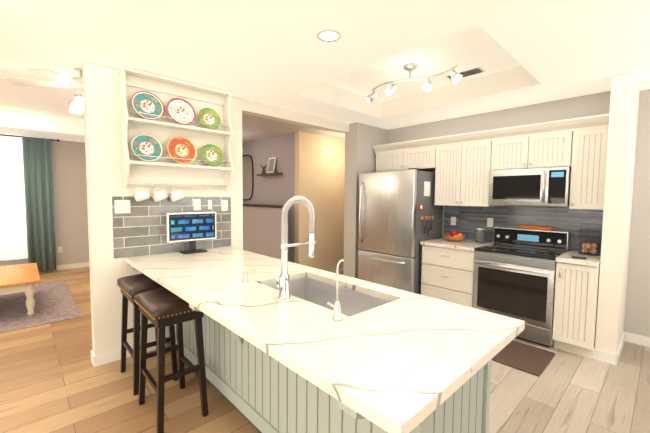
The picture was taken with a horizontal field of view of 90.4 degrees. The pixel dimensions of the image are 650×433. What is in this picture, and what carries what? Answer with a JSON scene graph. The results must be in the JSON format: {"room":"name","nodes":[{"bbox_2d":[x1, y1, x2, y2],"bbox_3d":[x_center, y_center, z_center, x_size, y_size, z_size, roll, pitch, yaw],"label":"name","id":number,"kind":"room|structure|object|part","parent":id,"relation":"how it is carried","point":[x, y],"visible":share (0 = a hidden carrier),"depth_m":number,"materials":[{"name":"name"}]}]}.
{"room":"kitchen","nodes":[
{"label":"kitchen","id":0,"kind":"room"},
{"bbox_2d":[0,134,88,265],"bbox_3d":[-5.794,-0.326,5.772,7.370,2.800,0.120,-3,5,-43],"label":"wall","id":1,"kind":"structure","parent":0,"point":[70,196],"depth_m":6.39,"materials":[{"name":"grey paint"}]},
{"bbox_2d":[0,134,59,141],"bbox_3d":[-5.886,-1.407,5.415,2.224,0.048,0.163,-3,5,-43],"label":"curtain rod","id":2,"kind":"object","parent":1,"relation":"attached to","point":[58,140],"visible":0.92,"depth_m":5.75,"materials":[{"name":"black metal"}]},
{"bbox_2d":[0,135,27,260],"bbox_3d":[-5.950,-0.305,5.410,1.553,2.200,0.071,-3,5,-43],"label":"sheer curtain","id":3,"kind":"object","parent":2,"relation":"hanging from","point":[13,237],"visible":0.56,"depth_m":5.75,"materials":[{"name":"white fabric"}]},
{"bbox_2d":[22,137,56,271],"bbox_3d":[-5.255,-0.199,5.947,0.394,2.465,0.108,-3,5,-43],"label":"curtain","id":4,"kind":"object","parent":2,"relation":"hanging from","point":[38,186],"visible":0.94,"depth_m":5.94,"materials":[{"name":"green fabric"}]},
{"bbox_2d":[54,262,88,270],"bbox_3d":[-5.760,1.028,5.805,7.370,0.095,0.014,-3,5,-43],"label":"baseboard","id":5,"kind":"structure","parent":1,"relation":"attached to","point":[85,264],"depth_m":6.46,"materials":[{"name":"white wood"}]},
{"bbox_2d":[82,61,242,354],"bbox_3d":[-1.504,-0.018,3.247,1.420,2.570,0.140,-3,5,-43],"label":"wall","id":6,"kind":"structure","parent":0,"point":[101,98],"depth_m":2.80,"materials":[{"name":"white paint"}]},
{"bbox_2d":[92,339,155,366],"bbox_3d":[-1.787,1.237,2.961,0.554,0.095,0.014,-3,5,-43],"label":"baseboard","id":7,"kind":"structure","parent":6,"relation":"attached to","point":[115,355],"depth_m":2.85,"materials":[{"name":"white wood"}]},
{"bbox_2d":[112,196,230,257],"bbox_3d":[-1.450,0.075,3.202,1.110,0.549,0.008,-3,5,-43],"label":"wall tiles","id":8,"kind":"structure","parent":6,"relation":"attached to","point":[140,229],"depth_m":3.05,"materials":[{"name":"grey tile"}]},
{"bbox_2d":[114,200,130,213],"bbox_3d":[-1.792,-0.087,2.857,0.120,0.118,0.008,-3,5,-43],"label":"switch plate","id":9,"kind":"object","parent":8,"relation":"attached to","point":[122,206],"visible":1,"depth_m":2.85,"materials":[{"name":"white plastic"}]},
{"bbox_2d":[193,199,200,210],"bbox_3d":[-1.312,-0.120,3.308,0.075,0.118,0.008,-3,5,-43],"label":"switch plate","id":10,"kind":"object","parent":8,"relation":"attached to","point":[196,204],"visible":1,"depth_m":3.31,"materials":[{"name":"white plastic"}]},
{"bbox_2d":[208,200,211,208],"bbox_3d":[-1.213,-0.125,3.400,0.045,0.100,0.008,-3,5,-43],"label":"electrical outlet plate","id":11,"kind":"object","parent":8,"relation":"attached to","point":[209,204],"visible":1,"depth_m":3.40,"materials":[{"name":"white plastic"}]},
{"bbox_2d":[221,200,227,210],"bbox_3d":[-1.093,-0.121,3.514,0.075,0.118,0.008,-3,5,-43],"label":"switch plate","id":12,"kind":"object","parent":8,"relation":"attached to","point":[224,205],"visible":1,"depth_m":3.51,"materials":[{"name":"white plastic"}]},
{"bbox_2d":[118,66,233,190],"bbox_3d":[-1.374,-0.767,3.103,1.005,1.025,0.168,-3,5,-43],"label":"shelf","id":13,"kind":"object","parent":6,"relation":"attached to","point":[165,169],"visible":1,"depth_m":3.08,"materials":[{"name":"cream painted wood"}]},
{"bbox_2d":[133,187,149,201],"bbox_3d":[-1.656,-0.204,2.902,0.105,0.124,0.092,-26,20,-39],"label":"mug","id":14,"kind":"object","parent":13,"relation":"hanging from","point":[141,195],"visible":0.98,"depth_m":2.88,"materials":[{"name":"white ceramic"}]},
{"bbox_2d":[131,134,162,160],"bbox_3d":[-1.604,-0.617,2.907,0.256,0.256,0.021,-3,-9,-43],"label":"plate","id":15,"kind":"object","parent":13,"relation":"on","point":[146,144],"visible":0.98,"depth_m":2.91,"materials":[{"name":"teal ceramic"}]},
{"bbox_2d":[131,91,163,119],"bbox_3d":[-1.588,-0.991,2.893,0.270,0.270,0.021,-3,-9,-43],"label":"plate","id":16,"kind":"object","parent":13,"relation":"on","point":[146,102],"visible":1,"depth_m":2.90,"materials":[{"name":"teal ceramic"}]},
{"bbox_2d":[152,188,167,201],"bbox_3d":[-1.546,-0.210,3.006,0.105,0.124,0.092,-26,20,-39],"label":"mug","id":17,"kind":"object","parent":13,"relation":"hanging from","point":[159,195],"visible":1,"depth_m":2.99,"materials":[{"name":"white ceramic"}]},
{"bbox_2d":[169,188,183,201],"bbox_3d":[-1.435,-0.215,3.110,0.105,0.124,0.092,-26,20,-39],"label":"mug","id":18,"kind":"object","parent":13,"relation":"hanging from","point":[177,195],"visible":1,"depth_m":3.09,"materials":[{"name":"white ceramic"}]},
{"bbox_2d":[166,98,195,124],"bbox_3d":[-1.377,-1.002,3.091,0.270,0.270,0.021,-3,-9,-43],"label":"plate","id":19,"kind":"object","parent":13,"relation":"on","point":[180,108],"visible":0.94,"depth_m":3.10,"materials":[{"name":"white ceramic"}]},
{"bbox_2d":[167,136,196,163],"bbox_3d":[-1.380,-0.639,3.113,0.280,0.280,0.021,-3,-9,-43],"label":"plate","id":20,"kind":"object","parent":13,"relation":"on","point":[183,148],"visible":0.98,"depth_m":3.12,"materials":[{"name":"orange ceramic"}]},
{"bbox_2d":[198,108,220,129],"bbox_3d":[-1.177,-0.992,3.288,0.230,0.230,0.021,-3,-9,-43],"label":"plate","id":21,"kind":"object","parent":13,"relation":"on","point":[208,116],"visible":0.98,"depth_m":3.29,"materials":[{"name":"green ceramic"}]},
{"bbox_2d":[201,144,222,165],"bbox_3d":[-1.165,-0.629,3.323,0.236,0.236,0.021,-3,-9,-43],"label":"plate","id":22,"kind":"object","parent":13,"relation":"on","point":[210,152],"visible":0.98,"depth_m":3.33,"materials":[{"name":"green ceramic"}]},
{"bbox_2d":[243,206,287,258],"bbox_3d":[-1.454,0.445,6.169,0.120,1.290,2.330,-3,5,-43],"label":"wall","id":23,"kind":"structure","parent":0,"point":[262,232],"depth_m":5.69,"materials":[{"name":"grey paint"}]},
{"bbox_2d":[243,204,283,207],"bbox_3d":[-1.450,-0.218,6.130,0.180,0.040,2.365,-3,5,-43],"label":"trim","id":24,"kind":"structure","parent":23,"relation":"on","point":[265,205],"depth_m":5.59,"materials":[{"name":"brown wood"}]},
{"bbox_2d":[242,132,294,262],"bbox_3d":[-1.761,-0.246,6.939,0.144,2.570,3.720,-3,5,-43],"label":"wall","id":25,"kind":"structure","parent":0,"point":[275,190],"depth_m":5.99,"materials":[{"name":"grey paint"}]},
{"bbox_3d":[-1.650,-0.806,6.703,0.022,0.940,0.600,-3,5,-43],"label":"oval mirror","id":26,"kind":"part","parent":25,"relation":"part of","materials":[{"name":"beige mirror"}]},
{"bbox_2d":[257,157,282,175],"bbox_3d":[-1.026,-0.925,5.947,0.140,0.331,0.660,-3,5,-43],"label":"shelf","id":27,"kind":"object","parent":25,"relation":"attached to","point":[271,166],"visible":1,"depth_m":5.93,"materials":[{"name":"grey"}]},
{"bbox_2d":[242,98,348,133],"bbox_3d":[-0.331,-1.292,4.265,1.770,0.130,0.140,-3,5,-43],"label":"wall","id":28,"kind":"structure","parent":0,"point":[259,109],"depth_m":4.10,"materials":[{"name":"white paint"}]},
{"bbox_2d":[295,131,344,270],"bbox_3d":[0.768,-0.207,6.686,3.430,2.570,0.120,-3,5,-43],"label":"wall","id":29,"kind":"structure","parent":0,"point":[319,181],"depth_m":5.81,"materials":[{"name":"beige paint"}]},
{"bbox_2d":[323,149,327,155],"bbox_3d":[0.010,-1.147,5.801,0.120,0.120,0.029,-3,5,-43],"label":"smoke detector","id":30,"kind":"object","parent":29,"relation":"attached to","point":[325,152],"depth_m":5.78,"materials":[{"name":"white plastic"}]},
{"bbox_2d":[328,268,342,273],"bbox_3d":[0.760,1.033,6.672,3.310,0.095,0.014,-3,5,-43],"label":"baseboard","id":31,"kind":"structure","parent":29,"relation":"attached to","point":[340,270],"depth_m":6.16,"materials":[{"name":"white wood"}]},
{"bbox_2d":[0,267,649,432],"bbox_3d":[-0.816,1.337,3.068,11.200,0.100,11.200,-3,5,-43],"label":"floor","id":32,"kind":"structure","parent":0,"point":[53,379],"depth_m":2.43,"materials":[{"name":"brown wood"}]},
{"bbox_2d":[0,280,81,332],"bbox_3d":[-4.517,1.194,3.951,2.230,0.010,2.230,-3,5,-43],"label":"rug","id":33,"kind":"object","parent":32,"relation":"on","point":[54,301],"visible":1,"depth_m":4.16,"materials":[{"name":"grey carpet"}]},
{"bbox_2d":[0,263,40,315],"bbox_3d":[-4.166,0.960,4.135,0.750,0.438,1.360,-3,5,-43],"label":"coffee table","id":34,"kind":"object","parent":33,"relation":"on","point":[17,278],"visible":1,"depth_m":3.90,"materials":[{"name":"brown wood"}]},
{"bbox_2d":[116,274,177,395],"bbox_3d":[-1.444,0.901,2.624,0.333,0.810,0.467,-3,5,-43],"label":"stool","id":35,"kind":"object","parent":32,"relation":"on","point":[131,286],"visible":0.56,"depth_m":2.53,"materials":[{"name":"brown leather"}]},
{"bbox_2d":[134,288,207,432],"bbox_3d":[-1.053,0.930,2.210,0.333,0.810,0.467,-3,5,-43],"label":"stool","id":36,"kind":"object","parent":32,"relation":"on","point":[160,309],"visible":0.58,"depth_m":2.12,"materials":[{"name":"black wood"}]},
{"bbox_2d":[126,250,490,432],"bbox_3d":[-0.490,0.897,2.262,0.952,0.882,2.770,-3,5,-43],"label":"kitchen island","id":37,"kind":"object","parent":32,"relation":"on","point":[272,398],"depth_m":1.81,"materials":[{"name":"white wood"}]},
{"bbox_2d":[125,252,476,432],"bbox_3d":[-0.647,0.451,1.995,0.440,0.038,2.898,-3,5,-43],"label":"island countertop","id":38,"kind":"structure","parent":37,"relation":"on","point":[394,381],"depth_m":1.22,"materials":[{"name":"white stone"}]},
{"bbox_2d":[166,212,216,253],"bbox_3d":[-1.296,0.156,3.174,0.480,0.394,0.140,-3,5,-43],"label":"monitor","id":39,"kind":"object","parent":38,"relation":"on","point":[191,227],"visible":1,"depth_m":3.16,"materials":[{"name":"white"}]},
{"bbox_2d":[265,274,392,313],"bbox_3d":[-0.013,0.584,1.963,0.454,0.236,0.854,-3,5,-43],"label":"sink","id":40,"kind":"object","parent":38,"relation":"in","point":[351,301],"depth_m":2.20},
{"bbox_2d":[327,259,343,320],"bbox_3d":[0.048,0.330,1.477,0.049,0.276,0.075,-3,5,-43],"label":"tap","id":41,"kind":"object","parent":38,"relation":"on","point":[336,306],"visible":1,"depth_m":1.46,"materials":[{"name":"silver metal"}]},
{"bbox_2d":[217,246,524,373],"bbox_3d":[-0.283,0.433,2.337,0.560,0.038,2.898,-3,5,-43],"label":"island countertop","id":42,"kind":"structure","parent":37,"relation":"on","point":[476,335],"depth_m":1.48,"materials":[{"name":"white stone"}]},
{"bbox_2d":[242,270,254,281],"bbox_3d":[-0.508,0.388,2.133,0.078,0.072,0.045,-3,5,-43],"label":"soap dispenser","id":43,"kind":"object","parent":42,"relation":"on","point":[245,279],"visible":0.98,"depth_m":2.11,"materials":[{"name":"silver metal"}]},
{"bbox_2d":[274,196,315,298],"bbox_3d":[-0.173,0.162,1.855,0.259,0.562,0.126,-3,5,-43],"label":"faucet","id":44,"kind":"object","parent":42,"relation":"on","point":[283,283],"visible":1,"depth_m":1.77,"materials":[{"name":"silver metal"}]},
{"bbox_2d":[358,168,442,294],"bbox_3d":[1.058,0.283,4.605,0.851,1.850,0.930,-3,5,-43],"label":"fridge","id":45,"kind":"object","parent":32,"relation":"on","point":[400,215],"visible":0.88,"depth_m":4.28,"materials":[{"name":"grey metal"}]},
{"bbox_2d":[421,245,485,307],"bbox_3d":[1.696,0.803,4.136,0.638,0.879,0.659,-3,5,-43],"label":"base cabinet","id":46,"kind":"object","parent":32,"relation":"on","point":[446,274],"depth_m":3.89,"materials":[{"name":"white wood"}]},
{"bbox_2d":[421,238,492,252],"bbox_3d":[1.686,0.345,4.103,0.649,0.040,0.675,-3,5,-43],"label":"countertop","id":47,"kind":"structure","parent":46,"relation":"on","point":[441,243],"depth_m":3.95,"materials":[{"name":"white stone"}]},
{"bbox_2d":[443,231,464,241],"bbox_3d":[1.669,0.251,4.167,0.270,0.137,0.270,-3,5,-43],"label":"fruit bowl","id":48,"kind":"object","parent":47,"relation":"on","point":[453,236],"visible":1,"depth_m":4.10,"materials":[{"name":"wicker"}]},
{"bbox_2d":[475,228,484,242],"bbox_3d":[1.934,0.237,4.030,0.104,0.185,0.104,-3,5,-43],"label":"canister","id":49,"kind":"object","parent":47,"relation":"on","point":[479,235],"visible":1,"depth_m":3.99,"materials":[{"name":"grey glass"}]},
{"bbox_2d":[473,227,569,346],"bbox_3d":[2.149,0.719,3.577,0.705,1.125,0.756,-3,5,-43],"label":"range","id":50,"kind":"object","parent":32,"relation":"on","point":[515,273],"visible":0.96,"depth_m":3.40,"materials":[{"name":"silver metal"}]},
{"bbox_2d":[517,225,556,230],"bbox_3d":[2.426,0.129,3.710,0.055,0.038,0.390,-3,5,-43],"label":"box","id":51,"kind":"object","parent":50,"relation":"on","point":[536,227],"visible":0.94,"depth_m":3.68,"materials":[{"name":"orange"}]},
{"bbox_2d":[491,340,554,376],"bbox_3d":[1.692,1.294,3.188,0.580,0.016,0.860,-3,5,-43],"label":"floor mat","id":52,"kind":"object","parent":32,"relation":"on","point":[532,360],"visible":0.46,"depth_m":2.97,"materials":[{"name":"brown"}]},
{"bbox_2d":[552,261,599,358],"bbox_3d":[2.551,0.866,3.230,0.638,0.879,0.304,-3,5,-43],"label":"base cabinet","id":53,"kind":"object","parent":32,"relation":"on","point":[576,286],"depth_m":3.01,"materials":[{"name":"white wood"}]},
{"bbox_2d":[557,250,600,268],"bbox_3d":[2.545,0.408,3.192,0.649,0.040,0.308,-3,5,-43],"label":"countertop","id":54,"kind":"structure","parent":53,"relation":"on","point":[591,260],"depth_m":3.03,"materials":[{"name":"white stone"}]},
{"bbox_2d":[571,256,586,259],"bbox_3d":[2.387,0.388,3.030,0.040,0.015,0.110,-3,5,-43],"label":"remote","id":55,"kind":"object","parent":54,"relation":"on","point":[585,258],"visible":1,"depth_m":3.01,"materials":[{"name":"black plastic"}]},
{"bbox_2d":[579,230,601,255],"bbox_3d":[2.682,0.262,3.265,0.175,0.242,0.175,-3,5,-43],"label":"basket","id":56,"kind":"object","parent":54,"relation":"on","point":[589,249],"visible":1,"depth_m":3.25,"materials":[{"name":"grey"}]},
{"bbox_2d":[0,0,649,143],"bbox_3d":[-0.789,-1.657,2.885,11.200,0.840,11.200,-3,5,-43],"label":"ceiling","id":57,"kind":"structure","parent":0,"point":[278,53],"depth_m":2.48,"materials":[{"name":"white paint"}]},
{"bbox_2d":[5,67,83,113],"bbox_3d":[-2.506,-1.323,3.389,1.237,0.460,1.286,-3,5,-43],"label":"ceiling fan","id":58,"kind":"object","parent":57,"relation":"hanging from","point":[77,105],"visible":0.6,"depth_m":3.26,"materials":[{"name":"white"}]},
{"bbox_2d":[316,29,341,41],"bbox_3d":[0.027,-1.224,2.185,0.170,0.006,0.170,-3,5,-43],"label":"recessed light","id":59,"kind":"object","parent":57,"relation":"in","point":[328,35],"visible":1,"depth_m":2.18,"materials":[{"name":"white"}]},
{"bbox_2d":[365,63,462,103],"bbox_3d":[0.832,-1.359,3.208,0.265,0.285,1.052,-3,5,-43],"label":"track light","id":60,"kind":"object","parent":57,"relation":"attached to","point":[456,77],"visible":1,"depth_m":3.18,"materials":[{"name":"silver metal"}]},
{"bbox_2d":[444,67,485,80],"bbox_3d":[1.474,-1.504,3.407,0.170,0.008,0.360,-3,5,-43],"label":"ceiling vent","id":61,"kind":"object","parent":57,"relation":"in","point":[472,71],"visible":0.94,"depth_m":3.35,"materials":[{"name":"white metal"}]},
{"bbox_2d":[343,122,387,278],"bbox_3d":[0.650,-0.113,5.122,0.750,2.570,0.240,-3,5,-43],"label":"wall","id":62,"kind":"structure","parent":0,"point":[361,140],"depth_m":4.86,"materials":[{"name":"grey paint"}]},
{"bbox_2d":[388,91,610,250],"bbox_3d":[1.922,-0.059,4.422,0.140,2.570,3.005,-3,5,-43],"label":"wall","id":63,"kind":"structure","parent":0,"point":[582,106],"depth_m":3.90,"materials":[{"name":"grey paint"}]},
{"bbox_2d":[373,137,436,171],"bbox_3d":[1.248,-0.870,4.734,0.353,0.390,0.985,-3,5,-43],"label":"upper cabinet","id":64,"kind":"object","parent":63,"relation":"attached to","point":[421,154],"depth_m":4.56,"materials":[{"name":"white wood"}]},
{"bbox_2d":[433,129,499,206],"bbox_3d":[1.823,-0.580,4.138,0.353,0.885,0.690,-3,5,-43],"label":"upper cabinet","id":65,"kind":"object","parent":63,"relation":"attached to","point":[462,165],"depth_m":3.99,"materials":[{"name":"white wood"}]},
{"bbox_2d":[443,205,602,252],"bbox_3d":[2.291,0.110,3.929,0.010,0.455,1.764,-3,5,-43],"label":"wall tile","id":66,"kind":"structure","parent":63,"relation":"attached to","point":[470,219],"depth_m":3.83,"materials":[{"name":"tile"}]},
{"bbox_2d":[451,217,455,224],"bbox_3d":[1.776,0.063,4.461,0.008,0.116,0.072,-3,5,-43],"label":"electrical outlet","id":67,"kind":"object","parent":66,"relation":"attached to","point":[453,220],"visible":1,"depth_m":4.46,"materials":[{"name":"white plastic"}]},
{"bbox_2d":[487,218,492,226],"bbox_3d":[2.105,0.077,4.112,0.008,0.116,0.072,-3,5,-43],"label":"electrical outlet","id":68,"kind":"object","parent":66,"relation":"attached to","point":[489,222],"visible":1,"depth_m":4.11,"materials":[{"name":"white plastic"}]},
{"bbox_2d":[493,118,572,169],"bbox_3d":[2.322,-0.756,3.598,0.353,0.460,0.753,-3,5,-43],"label":"upper cabinet","id":69,"kind":"object","parent":63,"relation":"attached to","point":[544,144],"depth_m":3.43,"materials":[{"name":"white wood"}]},
{"bbox_2d":[488,167,570,206],"bbox_3d":[2.281,-0.320,3.590,0.454,0.400,0.748,-3,5,-43],"label":"microwave","id":70,"kind":"object","parent":69,"relation":"attached to","point":[549,186],"visible":0.96,"depth_m":3.43,"materials":[{"name":"grey metal"}]},
{"bbox_2d":[569,113,608,209],"bbox_3d":[2.677,-0.517,3.233,0.353,0.885,0.280,-3,5,-43],"label":"upper cabinet","id":71,"kind":"object","parent":63,"relation":"attached to","point":[590,134],"depth_m":3.11,"materials":[{"name":"white wood"}]},
{"bbox_2d":[595,71,639,353],"bbox_3d":[2.830,0.029,3.117,0.730,2.570,0.145,-3,5,-43],"label":"wall","id":72,"kind":"structure","parent":0,"point":[621,145],"depth_m":2.88,"materials":[{"name":"white paint"}]},
{"bbox_2d":[613,332,625,365],"bbox_3d":[2.854,1.269,3.116,0.704,0.095,0.014,-3,5,-43],"label":"baseboard","id":73,"kind":"structure","parent":72,"relation":"attached to","point":[616,356],"depth_m":3.02,"materials":[{"name":"white wood"}]},
{"bbox_2d":[624,89,649,336],"bbox_3d":[4.201,0.091,2.298,0.140,2.570,2.930,-3,5,-43],"label":"wall","id":74,"kind":"structure","parent":0,"point":[637,314],"depth_m":3.26,"materials":[{"name":"grey paint"}]},
{"bbox_2d":[626,332,649,346],"bbox_3d":[4.134,1.329,2.321,0.014,0.095,2.930,-3,5,-43],"label":"baseboard","id":75,"kind":"structure","parent":74,"relation":"attached to","point":[632,338],"depth_m":3.30,"materials":[{"name":"white wood"}]}
]}

